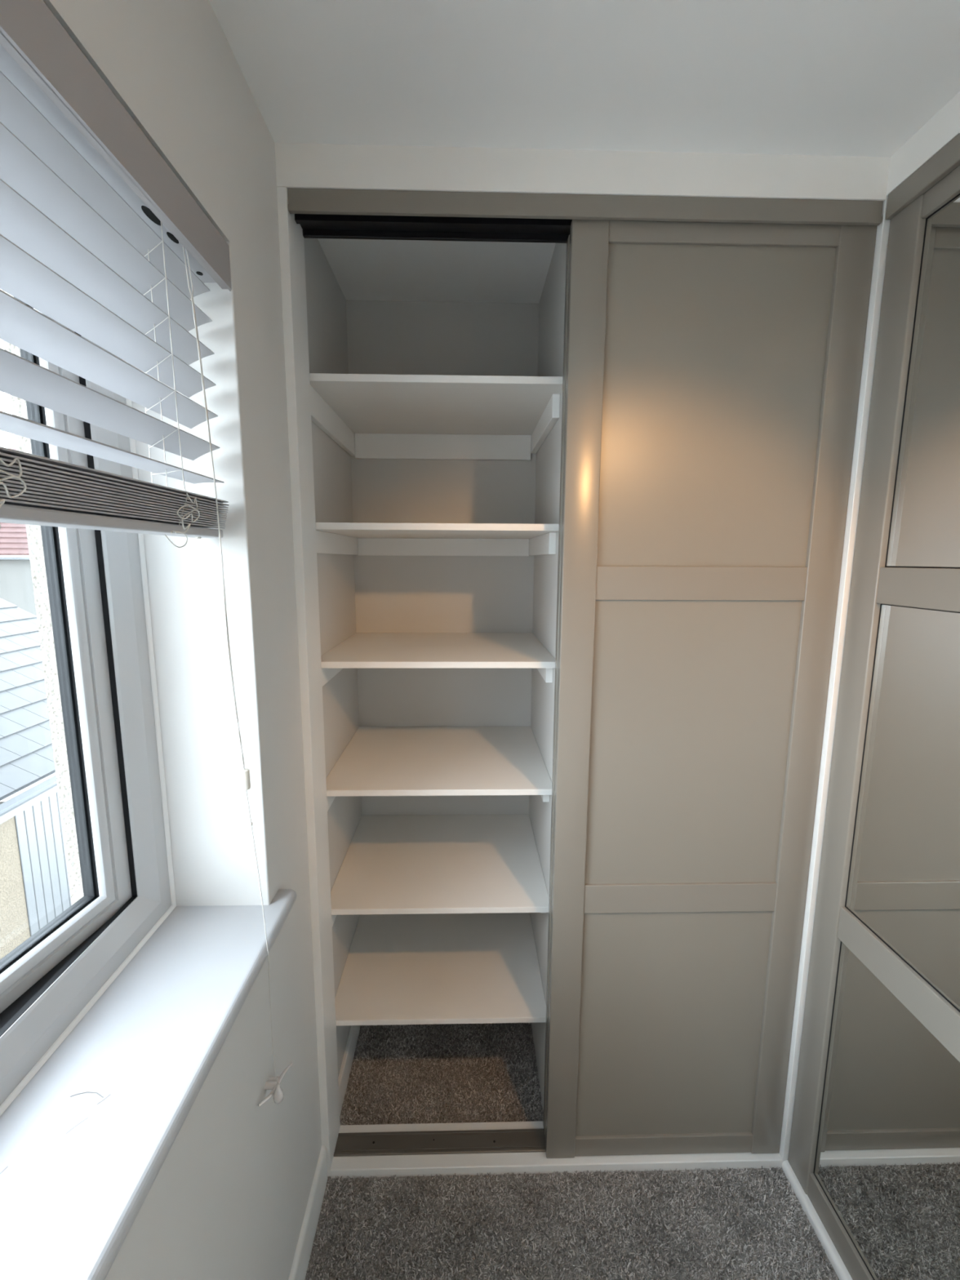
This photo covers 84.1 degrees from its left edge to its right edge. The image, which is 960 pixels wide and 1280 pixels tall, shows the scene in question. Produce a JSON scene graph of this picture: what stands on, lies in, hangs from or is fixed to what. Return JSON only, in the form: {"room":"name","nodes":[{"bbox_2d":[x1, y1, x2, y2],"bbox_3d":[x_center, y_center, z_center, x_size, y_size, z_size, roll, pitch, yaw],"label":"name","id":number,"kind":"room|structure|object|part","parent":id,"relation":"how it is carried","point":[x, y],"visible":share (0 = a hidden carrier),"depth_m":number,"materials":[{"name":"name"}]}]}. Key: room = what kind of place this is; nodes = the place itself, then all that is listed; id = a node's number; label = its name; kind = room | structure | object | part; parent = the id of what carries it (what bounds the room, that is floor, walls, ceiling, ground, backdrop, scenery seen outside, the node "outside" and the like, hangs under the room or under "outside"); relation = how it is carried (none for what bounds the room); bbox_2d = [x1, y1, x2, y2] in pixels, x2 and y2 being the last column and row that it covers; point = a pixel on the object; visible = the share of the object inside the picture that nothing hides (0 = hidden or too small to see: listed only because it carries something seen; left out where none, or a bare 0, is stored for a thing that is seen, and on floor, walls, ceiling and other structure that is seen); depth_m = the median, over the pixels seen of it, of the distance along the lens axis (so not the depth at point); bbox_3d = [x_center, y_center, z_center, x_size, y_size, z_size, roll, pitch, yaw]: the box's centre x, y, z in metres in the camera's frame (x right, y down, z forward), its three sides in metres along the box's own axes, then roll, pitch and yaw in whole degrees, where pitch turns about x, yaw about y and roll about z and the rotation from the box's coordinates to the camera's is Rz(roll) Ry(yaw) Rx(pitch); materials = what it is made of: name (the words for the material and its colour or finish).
{"room":"dressing room","nodes":[
{"label":"dressing room","id":0,"kind":"room"},
{"bbox_2d":[0,288,84,905],"bbox_3d":[-0.688,1.409,0.704,0.042,5.400,2.950,0,9,-1],"label":"wall","id":1,"kind":"structure","parent":0,"point":[19,408],"depth_m":0.87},
{"bbox_2d":[43,0,361,1279],"bbox_3d":[-0.507,0.329,0.501,0.240,2.400,2.865,0,9,-1],"label":"wall","id":2,"kind":"structure","parent":0,"point":[228,1200],"depth_m":0.95,"materials":[{"name":"paint"}]},
{"bbox_2d":[0,296,176,1115],"bbox_3d":[-0.639,0.050,0.178,0.171,1.144,1.497,0,9,-1],"label":"window","id":3,"kind":"structure","parent":2,"relation":"in","point":[97,580],"depth_m":0.85,"materials":[{"name":"grey plastic"}]},
{"bbox_2d":[0,0,283,1103],"bbox_3d":[-0.400,0.214,0.209,0.121,1.474,1.495,0,9,-1],"label":"blind","id":4,"kind":"object","parent":3,"relation":"attached to","point":[100,236],"visible":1,"depth_m":0.58,"materials":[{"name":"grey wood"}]},
{"bbox_3d":[-0.402,-0.119,0.432,0.015,0.074,0.078,0,9,-1],"label":"tangled cord","id":5,"kind":"part","parent":4,"relation":"part of","materials":[{"name":"white fabric"}]},
{"bbox_3d":[-0.414,-0.485,0.102,0.049,0.060,1.495,0,9,-1],"label":"head rail","id":6,"kind":"part","parent":4,"relation":"part of","materials":[{"name":"grey"}]},
{"bbox_3d":[-0.434,-0.067,0.165,0.049,0.014,1.460,0,9,-1],"label":"rail","id":7,"kind":"part","parent":4,"relation":"part of","materials":[{"name":"grey"}]},
{"bbox_3d":[-0.441,-0.375,0.728,0.001,0.344,0.001,0,9,-1],"label":"lift cord","id":8,"kind":"part","parent":4,"relation":"part of","materials":[{"name":"white fabric"}]},
{"bbox_3d":[-0.440,-0.349,0.731,0.057,0.396,0.025,0,9,-1],"label":"ladder cord","id":9,"kind":"part","parent":4,"relation":"part of","materials":[{"name":"white fabric"}]},
{"bbox_3d":[-0.409,-0.165,0.735,0.015,0.074,0.078,0,9,-1],"label":"tangled cord","id":10,"kind":"part","parent":4,"relation":"part of","materials":[{"name":"white fabric"}]},
{"bbox_3d":[-0.389,-0.172,0.782,0.042,0.761,0.014,5,10,27],"label":"pull cord","id":11,"kind":"part","parent":4,"relation":"part of","materials":[{"name":"white fabric"}]},
{"bbox_3d":[-0.365,0.532,0.913,0.016,0.611,0.056,0,9,-1],"label":"single cord","id":12,"kind":"part","parent":4,"relation":"part of","materials":[{"name":"white fabric"}]},
{"bbox_2d":[0,888,297,1279],"bbox_3d":[-0.459,0.627,0.272,0.228,0.025,1.600,0,9,-1],"label":"window sill","id":13,"kind":"structure","parent":2,"relation":"attached to","point":[84,1144],"depth_m":0.65,"materials":[{"name":"paint"}]},
{"bbox_2d":[257,1062,293,1106],"bbox_3d":[-0.388,0.834,1.001,0.027,0.035,0.111,1,9,5],"label":"cleat","id":14,"kind":"object","parent":2,"relation":"attached to","point":[271,1083],"visible":0.94,"depth_m":0.99,"materials":[{"name":"white plastic"}]},
{"bbox_2d":[288,1145,328,1279],"bbox_3d":[-0.379,1.522,0.323,0.012,0.104,2.150,0,9,-1],"label":"baseboard","id":15,"kind":"structure","parent":2,"relation":"attached to","point":[306,1238],"depth_m":1.25,"materials":[{"name":"white paint"}]},
{"bbox_2d":[276,186,340,1176],"bbox_3d":[-0.398,0.250,1.273,0.022,2.324,0.110,0,9,-1],"label":"trim","id":16,"kind":"structure","parent":2,"relation":"attached to","point":[291,243],"depth_m":1.22,"materials":[{"name":"white paint"}]},
{"bbox_2d":[337,1025,360,1115],"bbox_3d":[-0.417,1.310,1.756,0.011,0.092,0.524,0,9,-1],"label":"baseboard","id":17,"kind":"structure","parent":2,"relation":"attached to","point":[344,1072],"depth_m":1.65,"materials":[{"name":"white paint"}]},
{"bbox_2d":[346,300,538,815],"bbox_3d":[0.229,0.119,1.906,1.500,2.400,0.100,0,9,-1],"label":"wall","id":18,"kind":"structure","parent":0,"point":[393,593],"depth_m":1.78,"materials":[{"name":"grey paint"}]},
{"bbox_2d":[309,373,563,460],"bbox_3d":[-0.112,-0.596,1.474,0.604,0.094,0.522,0,9,-1],"label":"closet shelf","id":19,"kind":"object","parent":18,"relation":"attached to","point":[380,416],"visible":0.84,"depth_m":1.45,"materials":[{"name":"white paint"}]},
{"bbox_2d":[315,522,559,555],"bbox_3d":[-0.113,-0.280,1.522,0.604,0.074,0.522,0,9,-1],"label":"closet shelf","id":20,"kind":"object","parent":18,"relation":"attached to","point":[370,539],"visible":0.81,"depth_m":1.56,"materials":[{"name":"white paint"}]},
{"bbox_2d":[320,632,555,686],"bbox_3d":[-0.115,0.049,1.572,0.604,0.071,0.522,0,9,-1],"label":"closet shelf","id":21,"kind":"object","parent":18,"relation":"attached to","point":[360,650],"visible":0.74,"depth_m":1.44,"materials":[{"name":"white paint"}]},
{"bbox_2d":[325,726,551,811],"bbox_3d":[-0.117,0.378,1.622,0.604,0.071,0.522,0,9,-1],"label":"closet shelf","id":22,"kind":"object","parent":18,"relation":"attached to","point":[377,761],"visible":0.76,"depth_m":1.53,"materials":[{"name":"white paint"}]},
{"bbox_2d":[330,813,549,925],"bbox_3d":[-0.118,0.706,1.672,0.604,0.071,0.522,0,9,-1],"label":"closet shelf","id":23,"kind":"object","parent":18,"relation":"attached to","point":[407,864],"visible":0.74,"depth_m":1.59,"materials":[{"name":"white paint"}]},
{"bbox_2d":[334,912,546,1026],"bbox_3d":[-0.120,1.009,1.718,0.603,0.016,0.522,0,9,-1],"label":"closet shelf","id":24,"kind":"object","parent":18,"relation":"attached to","point":[425,968],"visible":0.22,"depth_m":1.62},
{"bbox_2d":[528,243,566,1110],"bbox_3d":[0.214,0.165,1.598,0.055,2.400,0.522,0,9,-1],"label":"wall","id":25,"kind":"structure","parent":0,"point":[552,301],"depth_m":1.51,"materials":[{"name":"grey paint"}]},
{"bbox_2d":[330,1120,782,1178],"bbox_3d":[0.207,1.391,1.462,1.199,0.025,0.112,0,9,-1],"label":"trim","id":26,"kind":"structure","parent":25,"relation":"attached to","point":[535,1162],"depth_m":1.42,"materials":[{"name":"white paint"}]},
{"bbox_2d":[333,1128,545,1156],"bbox_3d":[0.206,1.376,1.464,1.197,0.004,0.057,0,9,-1],"label":"track","id":27,"kind":"object","parent":26,"relation":"on","point":[512,1140],"visible":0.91,"depth_m":1.46,"materials":[{"name":"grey metal"}]},
{"bbox_2d":[542,235,569,1134],"bbox_3d":[0.497,0.251,1.325,0.627,2.262,0.030,0,9,-1],"label":"sliding door","id":28,"kind":"structure","parent":27,"relation":"on","point":[568,238],"depth_m":1.28,"materials":[{"name":"grey wood"}]},
{"bbox_2d":[545,219,877,1158],"bbox_3d":[0.497,0.262,1.270,0.631,2.266,0.028,0,9,-1],"label":"sliding door","id":29,"kind":"structure","parent":27,"relation":"on","point":[713,373],"depth_m":1.23,"materials":[{"name":"beige wood"}]},
{"bbox_3d":[0.492,1.353,1.436,0.478,0.056,0.023,0,9,-1],"label":"rail","id":30,"kind":"part","parent":29,"relation":"part of","materials":[{"name":"grey wood"}]},
{"bbox_3d":[0.494,1.001,1.381,0.484,0.658,0.006,0,9,-1],"label":"panel","id":31,"kind":"part","parent":29,"relation":"part of","materials":[{"name":"grey wood"}]},
{"bbox_3d":[0.495,0.638,1.327,0.478,0.076,0.023,0,9,-1],"label":"rail","id":32,"kind":"part","parent":29,"relation":"part of","materials":[{"name":"grey wood"}]},
{"bbox_3d":[0.497,0.255,1.268,0.484,0.702,0.006,0,9,-1],"label":"panel","id":33,"kind":"part","parent":29,"relation":"part of","materials":[{"name":"grey wood"}]},
{"bbox_3d":[0.499,-0.129,1.211,0.478,0.076,0.023,0,9,-1],"label":"rail","id":34,"kind":"part","parent":29,"relation":"part of","materials":[{"name":"beige wood"}]},
{"bbox_3d":[0.501,-0.492,1.155,0.484,0.660,0.006,0,9,-1],"label":"panel","id":35,"kind":"part","parent":29,"relation":"part of","materials":[{"name":"grey wood"}]},
{"bbox_3d":[0.502,-0.838,1.103,0.478,0.040,0.023,0,9,-1],"label":"rail","id":36,"kind":"part","parent":29,"relation":"part of","materials":[{"name":"grey wood"}]},
{"bbox_2d":[305,1022,839,1279],"bbox_3d":[0.281,1.545,0.722,1.450,0.056,2.900,0,9,-1],"label":"floor","id":37,"kind":"structure","parent":0,"point":[516,1079],"depth_m":1.32,"materials":[{"name":"grey carpet"}]},
{"bbox_2d":[339,1022,543,1124],"bbox_3d":[-0.121,1.351,1.770,0.604,0.010,0.523,0,9,-1],"label":"carpet","id":38,"kind":"object","parent":37,"relation":"on","point":[358,1055],"visible":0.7,"depth_m":1.67,"materials":[{"name":"grey carpet"}]},
{"bbox_2d":[304,1165,837,1279],"bbox_3d":[0.211,1.455,1.101,1.204,0.010,0.621,0,9,-1],"label":"carpet","id":39,"kind":"object","parent":37,"relation":"on","point":[820,1254],"visible":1,"depth_m":1.29,"materials":[{"name":"grey carpet"}]},
{"bbox_2d":[208,0,959,303],"bbox_3d":[0.183,-0.905,0.322,1.770,0.100,3.050,0,9,-1],"label":"ceiling","id":40,"kind":"structure","parent":0,"point":[818,77],"depth_m":0.89,"materials":[{"name":"white paint"}]},
{"bbox_2d":[274,91,959,201],"bbox_3d":[0.300,-0.773,0.042,1.450,0.076,2.250,0,9,-1],"label":"wall","id":41,"kind":"structure","parent":0,"point":[298,166],"depth_m":1.05,"materials":[{"name":"paint"}]},
{"bbox_2d":[287,187,883,243],"bbox_3d":[0.217,-0.877,1.116,1.196,0.042,0.108,0,9,-1],"label":"track","id":42,"kind":"object","parent":41,"relation":"attached to","point":[321,213],"visible":0.64,"depth_m":1.07,"materials":[{"name":"beige metal"}]},
{"bbox_2d":[885,133,959,219],"bbox_3d":[0.875,-0.778,0.453,0.082,0.046,1.258,0,9,-1],"label":"track","id":43,"kind":"object","parent":41,"relation":"attached to","point":[947,158],"visible":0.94,"depth_m":0.98,"materials":[{"name":"grey wood"}]},
{"bbox_2d":[778,195,890,1162],"bbox_3d":[0.897,0.173,1.568,0.181,2.400,0.655,0,9,-1],"label":"wall","id":44,"kind":"structure","parent":0,"point":[882,229],"depth_m":1.22,"materials":[{"name":"white paint"}]},
{"bbox_2d":[782,1160,852,1279],"bbox_3d":[0.863,1.495,0.799,0.084,0.026,1.259,0,9,-1],"label":"trim","id":45,"kind":"structure","parent":44,"relation":"attached to","point":[842,1273],"depth_m":1.28,"materials":[{"name":"white paint"}]},
{"bbox_2d":[787,164,959,1279],"bbox_3d":[0.847,0.316,0.926,0.030,2.265,0.650,0,9,-1],"label":"mirror door","id":46,"kind":"structure","parent":44,"relation":"in","point":[874,1144],"depth_m":1.07,"materials":[{"name":"grey mirror"}]},
{"bbox_3d":[0.842,1.403,1.091,0.024,0.066,0.492,0,9,-1],"label":"rail","id":47,"kind":"part","parent":46,"relation":"part of","materials":[{"name":"beige metal"}]},
{"bbox_3d":[0.844,1.048,1.038,0.004,0.655,0.496,0,9,-1],"label":"mirror pane","id":48,"kind":"part","parent":46,"relation":"part of","materials":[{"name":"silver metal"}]},
{"bbox_3d":[0.845,0.688,0.983,0.024,0.078,0.492,0,9,-1],"label":"rail","id":49,"kind":"part","parent":46,"relation":"part of","materials":[{"name":"beige metal"}]},
{"bbox_3d":[0.848,0.304,0.925,0.004,0.700,0.496,0,9,-1],"label":"mirror pane","id":50,"kind":"part","parent":46,"relation":"part of","materials":[{"name":"silver metal"}]},
{"bbox_3d":[0.849,-0.077,0.867,0.024,0.075,0.492,0,9,-1],"label":"rail","id":51,"kind":"part","parent":46,"relation":"part of","materials":[{"name":"beige metal"}]},
{"bbox_3d":[0.851,-0.437,0.812,0.004,0.658,0.496,0,9,-1],"label":"mirror pane","id":52,"kind":"part","parent":46,"relation":"part of","materials":[{"name":"silver metal"}]},
{"bbox_3d":[0.852,-0.782,0.760,0.024,0.042,0.492,0,9,-1],"label":"rail","id":53,"kind":"part","parent":46,"relation":"part of","materials":[{"name":"grey wood"}]},
{"label":"outside","id":54,"kind":"structure","parent":0,"visible":0},
{"bbox_2d":[0,772,55,801],"bbox_3d":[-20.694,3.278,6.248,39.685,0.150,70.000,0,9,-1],"label":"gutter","id":55,"kind":"structure","parent":54,"point":[53,774],"depth_m":9.78,"materials":[{"name":"white plastic"}]},
{"bbox_2d":[0,448,36,615],"bbox_3d":[-11.961,-1.489,13.818,12.100,7.085,6.020,0,9,-1],"label":"house","id":56,"kind":"structure","parent":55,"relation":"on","point":[16,588],"depth_m":11.06,"materials":[{"name":"grey"}]},
{"bbox_2d":[0,597,71,959],"bbox_3d":[-5.943,1.393,4.947,4.310,4.109,4.892,0,9,-1],"label":"extension","id":57,"kind":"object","parent":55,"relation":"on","point":[34,885],"visible":0.21,"depth_m":4.93,"materials":[{"name":"grey"}]}
]}

